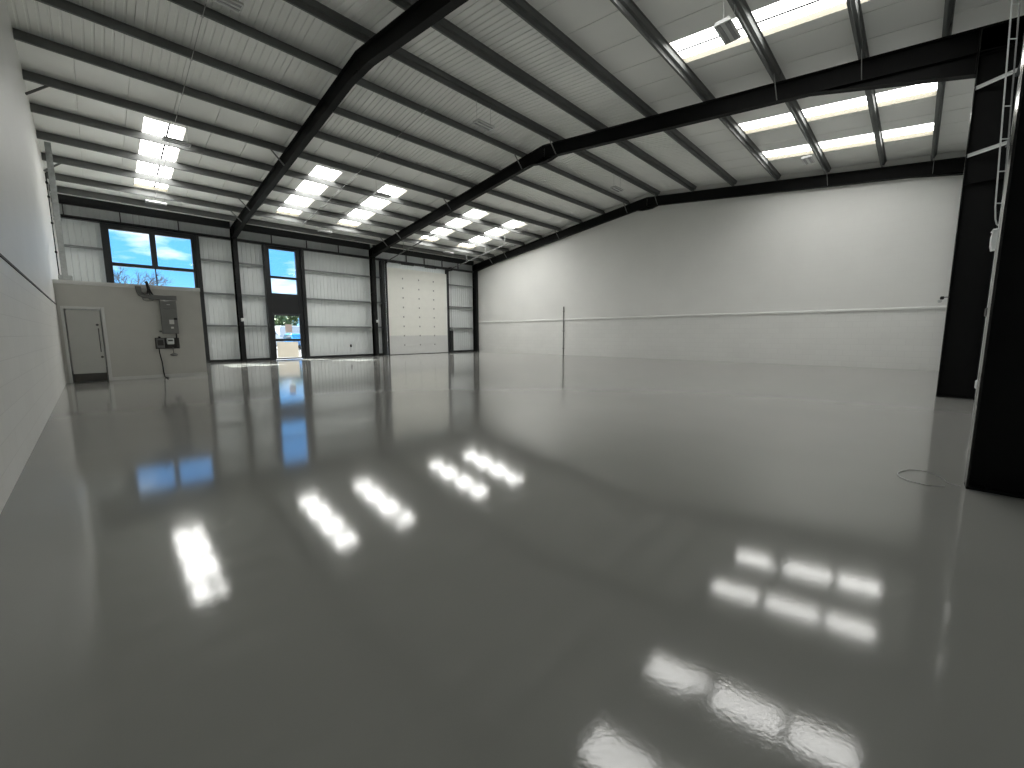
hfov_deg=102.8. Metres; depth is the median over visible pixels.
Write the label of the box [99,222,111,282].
wall post
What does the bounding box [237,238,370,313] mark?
window
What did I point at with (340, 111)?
purlin
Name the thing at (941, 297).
sensor
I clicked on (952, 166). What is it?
rafter
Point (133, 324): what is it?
wall partition
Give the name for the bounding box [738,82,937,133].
skylight
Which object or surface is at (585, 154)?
purlin
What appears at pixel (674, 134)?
purlin
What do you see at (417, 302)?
door
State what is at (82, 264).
wall
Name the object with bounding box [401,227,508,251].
purlin
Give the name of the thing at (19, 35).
purlin
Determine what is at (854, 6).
purlin
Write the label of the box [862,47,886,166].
purlin
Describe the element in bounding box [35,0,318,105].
purlin
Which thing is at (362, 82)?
purlin
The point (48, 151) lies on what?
trunking riser
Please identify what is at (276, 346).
ground
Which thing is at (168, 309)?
electrical panel
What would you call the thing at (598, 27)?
ceiling
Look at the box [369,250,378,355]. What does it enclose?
steel column
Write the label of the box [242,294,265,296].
rail
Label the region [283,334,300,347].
car
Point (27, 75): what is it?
purlin
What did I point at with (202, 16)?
conduit
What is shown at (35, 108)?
purlin
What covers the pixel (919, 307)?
trim
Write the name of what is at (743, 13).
purlin
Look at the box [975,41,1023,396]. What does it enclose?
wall
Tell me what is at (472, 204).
purlin
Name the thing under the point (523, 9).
purlin
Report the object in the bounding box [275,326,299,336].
van
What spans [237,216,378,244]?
purlin
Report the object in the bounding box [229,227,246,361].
steel column
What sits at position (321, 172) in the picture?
skylight
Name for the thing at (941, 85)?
purlin
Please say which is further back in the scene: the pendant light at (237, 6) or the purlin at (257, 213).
the purlin at (257, 213)
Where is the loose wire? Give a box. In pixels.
[897,470,959,485]
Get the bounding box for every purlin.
[12,28,300,131]
[22,69,284,152]
[30,103,271,170]
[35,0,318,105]
[36,130,259,186]
[41,152,250,200]
[45,171,241,212]
[48,184,235,220]
[168,0,339,75]
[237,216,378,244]
[242,208,387,238]
[251,196,401,230]
[260,182,416,221]
[272,166,432,211]
[283,0,369,42]
[285,147,451,199]
[300,125,472,187]
[318,99,496,173]
[340,68,523,157]
[368,31,557,141]
[378,241,483,261]
[387,235,494,256]
[389,0,410,9]
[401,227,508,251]
[409,0,600,130]
[415,217,524,245]
[432,207,542,238]
[451,196,561,230]
[472,183,582,222]
[496,169,604,213]
[499,0,650,116]
[522,152,629,204]
[555,135,660,195]
[597,123,696,190]
[610,0,709,101]
[647,108,736,185]
[705,92,780,180]
[727,0,781,82]
[776,72,830,173]
[846,0,867,59]
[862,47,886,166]
[931,23,952,160]
[942,0,955,36]
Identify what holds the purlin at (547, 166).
on the rafter at (534, 158)
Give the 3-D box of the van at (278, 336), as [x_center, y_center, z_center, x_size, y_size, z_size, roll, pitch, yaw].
[-23.744,-4.275,36.973,1.970,2.380,5.200,6,9,41]
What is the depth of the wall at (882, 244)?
18.48 m
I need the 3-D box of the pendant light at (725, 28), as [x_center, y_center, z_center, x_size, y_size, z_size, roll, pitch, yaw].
[4.047,-6.896,7.633,0.300,0.633,0.660,7,10,44]
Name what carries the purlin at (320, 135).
on the rafter at (347, 78)
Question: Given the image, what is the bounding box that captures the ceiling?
[6,0,1023,261]
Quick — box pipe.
[562,307,564,354]
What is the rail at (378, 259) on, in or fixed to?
on the wall post at (381, 263)
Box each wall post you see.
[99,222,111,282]
[194,235,209,362]
[261,244,274,359]
[299,249,309,358]
[379,260,387,354]
[445,270,449,326]
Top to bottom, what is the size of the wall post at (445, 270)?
5.985 m
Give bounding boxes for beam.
[50,193,229,228]
[242,224,369,249]
[372,245,473,265]
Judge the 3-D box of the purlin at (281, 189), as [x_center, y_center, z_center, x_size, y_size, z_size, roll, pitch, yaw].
[-7.641,-8.397,19.138,0.143,0.265,7.256,7,10,44]
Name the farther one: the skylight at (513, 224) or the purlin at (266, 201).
the skylight at (513, 224)
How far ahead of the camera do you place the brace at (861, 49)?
8.96 m
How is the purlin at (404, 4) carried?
on the rafter at (422, 14)
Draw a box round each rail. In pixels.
[64,244,102,250]
[201,258,232,262]
[204,292,233,295]
[207,325,237,326]
[239,262,262,266]
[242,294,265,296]
[244,325,267,326]
[305,269,369,276]
[307,298,371,302]
[308,326,372,327]
[375,258,473,272]
[449,284,472,287]
[1015,59,1021,76]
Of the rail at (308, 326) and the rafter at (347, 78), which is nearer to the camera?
the rafter at (347, 78)
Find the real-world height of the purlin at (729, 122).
0.266 m
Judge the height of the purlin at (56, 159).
0.265 m
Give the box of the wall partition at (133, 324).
[53,283,206,382]
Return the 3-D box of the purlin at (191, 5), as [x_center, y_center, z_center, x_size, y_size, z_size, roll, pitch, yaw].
[-6.726,-8.160,8.946,0.143,0.265,5.956,7,10,44]
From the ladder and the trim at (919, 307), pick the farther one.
the trim at (919, 307)
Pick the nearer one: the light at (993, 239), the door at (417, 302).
the light at (993, 239)
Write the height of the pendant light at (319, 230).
0.225 m
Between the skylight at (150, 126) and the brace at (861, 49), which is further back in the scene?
the skylight at (150, 126)
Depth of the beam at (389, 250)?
28.19 m
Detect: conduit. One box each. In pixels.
[45,173,59,274]
[155,0,206,198]
[303,111,424,223]
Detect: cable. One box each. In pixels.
[145,281,152,294]
[159,348,168,378]
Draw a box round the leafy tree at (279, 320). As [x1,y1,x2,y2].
[274,315,298,325]
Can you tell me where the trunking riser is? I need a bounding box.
[44,141,72,279]
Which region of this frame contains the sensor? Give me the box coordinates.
[937,296,947,302]
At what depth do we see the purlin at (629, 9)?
9.33 m
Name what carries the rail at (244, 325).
attached to the wall at (82, 264)
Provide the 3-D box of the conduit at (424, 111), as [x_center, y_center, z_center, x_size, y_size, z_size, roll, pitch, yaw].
[-6.561,-8.269,16.595,11.002,1.442,0.060,7,10,44]
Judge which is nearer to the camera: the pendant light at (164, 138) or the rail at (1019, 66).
the rail at (1019, 66)
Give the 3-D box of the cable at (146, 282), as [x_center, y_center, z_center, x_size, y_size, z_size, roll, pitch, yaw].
[-11.322,-2.996,12.752,0.195,0.449,0.171,7,10,44]
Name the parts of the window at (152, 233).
head rail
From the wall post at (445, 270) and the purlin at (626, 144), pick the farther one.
the wall post at (445, 270)
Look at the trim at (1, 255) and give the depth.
5.76 m
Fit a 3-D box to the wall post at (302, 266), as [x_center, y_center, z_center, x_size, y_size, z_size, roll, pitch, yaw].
[-11.624,-4.420,22.904,0.280,5.985,0.170,7,10,44]
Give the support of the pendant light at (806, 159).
hanging from the purlin at (794, 108)
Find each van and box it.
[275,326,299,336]
[275,331,283,345]
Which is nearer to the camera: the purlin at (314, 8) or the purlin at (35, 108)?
the purlin at (314, 8)
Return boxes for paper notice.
[285,324,291,331]
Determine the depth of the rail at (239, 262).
20.98 m
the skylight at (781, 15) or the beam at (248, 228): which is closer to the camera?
the skylight at (781, 15)
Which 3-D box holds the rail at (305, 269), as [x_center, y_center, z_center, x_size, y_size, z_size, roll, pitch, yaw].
[-10.283,-6.556,24.202,0.240,0.090,3.900,7,10,44]
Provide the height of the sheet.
0.850 m
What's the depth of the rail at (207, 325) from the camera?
20.34 m
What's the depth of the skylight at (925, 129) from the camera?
13.98 m
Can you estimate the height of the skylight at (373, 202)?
0.849 m
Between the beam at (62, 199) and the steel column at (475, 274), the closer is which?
the beam at (62, 199)
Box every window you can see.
[53,214,230,287]
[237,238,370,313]
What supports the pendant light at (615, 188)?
hanging from the purlin at (585, 154)
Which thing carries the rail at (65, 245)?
attached to the wall at (82, 264)
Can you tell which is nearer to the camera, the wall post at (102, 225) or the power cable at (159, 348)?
the power cable at (159, 348)
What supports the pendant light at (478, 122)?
hanging from the purlin at (405, 57)
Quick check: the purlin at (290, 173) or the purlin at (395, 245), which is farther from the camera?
the purlin at (395, 245)
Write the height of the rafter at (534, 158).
2.319 m
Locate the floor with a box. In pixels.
[0,351,1023,767]
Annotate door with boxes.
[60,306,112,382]
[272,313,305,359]
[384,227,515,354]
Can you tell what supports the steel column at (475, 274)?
on the floor
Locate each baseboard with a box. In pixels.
[113,372,207,380]
[210,350,472,362]
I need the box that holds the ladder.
[994,0,1020,225]
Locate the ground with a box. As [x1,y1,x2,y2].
[276,346,301,359]
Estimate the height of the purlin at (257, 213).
0.265 m
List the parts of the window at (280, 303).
spandrel panel, head rail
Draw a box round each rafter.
[230,52,362,237]
[355,0,467,76]
[369,145,545,256]
[473,198,646,270]
[543,15,1023,162]
[646,157,964,209]
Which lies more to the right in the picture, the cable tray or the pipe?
the pipe
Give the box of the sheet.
[277,342,298,357]
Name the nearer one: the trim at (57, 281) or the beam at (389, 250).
the trim at (57, 281)
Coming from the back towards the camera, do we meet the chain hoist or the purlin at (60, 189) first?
the chain hoist
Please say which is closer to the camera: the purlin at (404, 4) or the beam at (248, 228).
the purlin at (404, 4)
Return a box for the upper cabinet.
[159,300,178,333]
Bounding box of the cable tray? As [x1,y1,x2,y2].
[135,286,176,300]
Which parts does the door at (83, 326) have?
kick plate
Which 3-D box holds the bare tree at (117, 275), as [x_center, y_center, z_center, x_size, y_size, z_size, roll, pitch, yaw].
[-29.926,-6.056,32.096,5.797,7.160,5.232,-6,9,-38]
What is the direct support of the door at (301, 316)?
attached to the wall post at (264, 247)
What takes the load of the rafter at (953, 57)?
on the steel column at (972, 262)
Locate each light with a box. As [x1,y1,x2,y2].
[145,196,166,205]
[162,122,191,147]
[211,0,243,13]
[318,227,332,233]
[374,183,391,197]
[472,100,494,130]
[610,176,623,191]
[713,0,741,44]
[801,142,814,164]
[989,228,998,251]
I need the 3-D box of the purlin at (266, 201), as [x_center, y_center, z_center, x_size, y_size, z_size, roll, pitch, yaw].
[-8.712,-8.328,20.203,0.143,0.265,7.256,7,10,44]
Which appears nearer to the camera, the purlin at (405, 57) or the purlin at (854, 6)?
the purlin at (854, 6)
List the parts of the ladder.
rail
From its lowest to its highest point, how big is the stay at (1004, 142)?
0.112 m
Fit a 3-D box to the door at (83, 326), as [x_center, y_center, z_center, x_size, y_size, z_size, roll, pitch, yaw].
[-12.373,-1.149,11.913,0.156,2.178,0.883,7,10,44]
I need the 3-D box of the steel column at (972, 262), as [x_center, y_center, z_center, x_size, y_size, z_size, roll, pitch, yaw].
[9.315,-3.277,8.182,0.550,7.180,0.190,7,10,44]
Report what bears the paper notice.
attached to the door at (301, 316)
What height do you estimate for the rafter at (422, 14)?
2.039 m
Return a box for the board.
[155,334,179,355]
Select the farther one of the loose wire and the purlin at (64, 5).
the purlin at (64, 5)
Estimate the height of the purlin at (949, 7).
0.266 m
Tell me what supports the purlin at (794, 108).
on the rafter at (953, 57)
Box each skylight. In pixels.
[134,117,185,191]
[276,165,342,216]
[337,185,406,227]
[419,209,488,241]
[456,220,526,248]
[670,0,869,62]
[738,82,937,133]
[762,123,933,159]
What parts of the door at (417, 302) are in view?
panel, panel, panel, panel, panel, panel, panel, panel, panel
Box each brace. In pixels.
[25,85,48,94]
[271,150,283,165]
[861,49,861,79]
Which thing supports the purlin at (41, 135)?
on the rafter at (347, 78)
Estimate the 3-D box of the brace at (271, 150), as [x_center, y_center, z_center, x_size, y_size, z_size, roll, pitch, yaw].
[-8.143,-7.865,14.236,0.012,0.484,0.466,7,10,44]
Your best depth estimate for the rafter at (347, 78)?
12.98 m
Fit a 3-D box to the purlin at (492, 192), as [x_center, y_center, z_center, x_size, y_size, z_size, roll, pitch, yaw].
[1.199,-9.314,21.431,0.143,0.265,8.516,7,10,44]
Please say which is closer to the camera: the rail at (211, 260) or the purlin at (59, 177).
the purlin at (59, 177)
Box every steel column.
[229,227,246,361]
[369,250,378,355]
[472,266,478,351]
[936,19,1023,399]
[964,46,1023,498]
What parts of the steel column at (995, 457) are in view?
plate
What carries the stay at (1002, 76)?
attached to the steel column at (972, 262)
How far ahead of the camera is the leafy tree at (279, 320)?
50.86 m
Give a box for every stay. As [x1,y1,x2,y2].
[967,141,1006,157]
[975,68,1017,89]
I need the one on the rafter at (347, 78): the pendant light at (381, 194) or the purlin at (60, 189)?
the purlin at (60, 189)
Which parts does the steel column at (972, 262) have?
plate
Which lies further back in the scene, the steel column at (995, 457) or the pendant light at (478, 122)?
the pendant light at (478, 122)
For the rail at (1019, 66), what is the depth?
7.46 m
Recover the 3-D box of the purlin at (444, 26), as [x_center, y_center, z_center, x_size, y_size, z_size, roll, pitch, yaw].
[0.393,-8.343,11.223,0.138,0.266,7.256,7,10,44]
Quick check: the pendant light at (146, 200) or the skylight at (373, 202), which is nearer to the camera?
the pendant light at (146, 200)
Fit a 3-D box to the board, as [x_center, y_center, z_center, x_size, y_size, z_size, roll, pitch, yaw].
[-11.024,-1.256,13.108,0.206,0.730,0.600,7,10,44]
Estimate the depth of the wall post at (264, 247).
21.53 m
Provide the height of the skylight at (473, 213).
0.849 m
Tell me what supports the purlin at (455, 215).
on the rafter at (534, 158)
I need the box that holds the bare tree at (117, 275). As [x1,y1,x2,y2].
[114,267,170,285]
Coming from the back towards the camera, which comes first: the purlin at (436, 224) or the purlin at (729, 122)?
the purlin at (436, 224)
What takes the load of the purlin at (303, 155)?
on the rafter at (347, 78)
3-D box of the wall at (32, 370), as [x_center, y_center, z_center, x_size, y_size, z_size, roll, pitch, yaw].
[-9.019,-3.834,7.394,26.240,8.990,0.220,7,10,44]
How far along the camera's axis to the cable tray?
12.77 m
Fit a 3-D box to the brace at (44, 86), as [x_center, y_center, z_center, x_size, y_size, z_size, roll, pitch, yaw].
[-11.970,-7.416,10.308,0.030,0.398,0.448,7,10,44]
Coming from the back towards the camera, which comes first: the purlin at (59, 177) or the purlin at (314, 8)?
the purlin at (59, 177)
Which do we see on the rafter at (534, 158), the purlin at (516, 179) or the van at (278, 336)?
the purlin at (516, 179)
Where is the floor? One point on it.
(472, 559)
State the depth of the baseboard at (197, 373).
13.08 m
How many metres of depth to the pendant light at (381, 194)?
17.02 m
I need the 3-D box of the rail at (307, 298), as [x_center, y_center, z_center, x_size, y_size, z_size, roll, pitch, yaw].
[-10.278,-4.988,24.395,0.240,0.090,3.900,7,10,44]
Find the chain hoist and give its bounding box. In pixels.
[450,295,453,350]
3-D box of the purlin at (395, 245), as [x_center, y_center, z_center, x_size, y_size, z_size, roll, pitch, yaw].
[-5.103,-8.911,27.695,0.143,0.265,8.516,7,10,44]
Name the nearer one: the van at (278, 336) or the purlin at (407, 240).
the purlin at (407, 240)
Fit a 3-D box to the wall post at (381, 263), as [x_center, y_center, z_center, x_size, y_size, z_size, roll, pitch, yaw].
[-8.286,-4.856,26.368,0.330,5.985,0.200,7,10,44]
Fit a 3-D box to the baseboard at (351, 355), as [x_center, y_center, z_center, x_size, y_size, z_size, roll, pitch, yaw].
[-9.360,-1.830,25.812,0.130,0.120,18.410,7,10,44]
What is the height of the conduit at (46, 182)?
3.800 m
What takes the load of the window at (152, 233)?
on the wall post at (102, 225)
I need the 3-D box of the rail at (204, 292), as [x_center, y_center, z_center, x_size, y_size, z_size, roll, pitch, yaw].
[-14.435,-4.457,20.179,0.240,0.090,1.270,7,10,44]
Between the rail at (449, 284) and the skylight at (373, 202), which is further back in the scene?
the rail at (449, 284)
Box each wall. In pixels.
[0,0,72,513]
[52,204,472,366]
[474,150,965,370]
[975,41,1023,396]
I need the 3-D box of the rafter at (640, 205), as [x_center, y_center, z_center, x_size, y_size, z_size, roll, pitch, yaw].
[2.043,-9.171,26.397,14.059,2.319,0.190,7,10,44]
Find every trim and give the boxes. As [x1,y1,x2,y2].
[0,253,55,303]
[52,279,199,291]
[479,306,946,322]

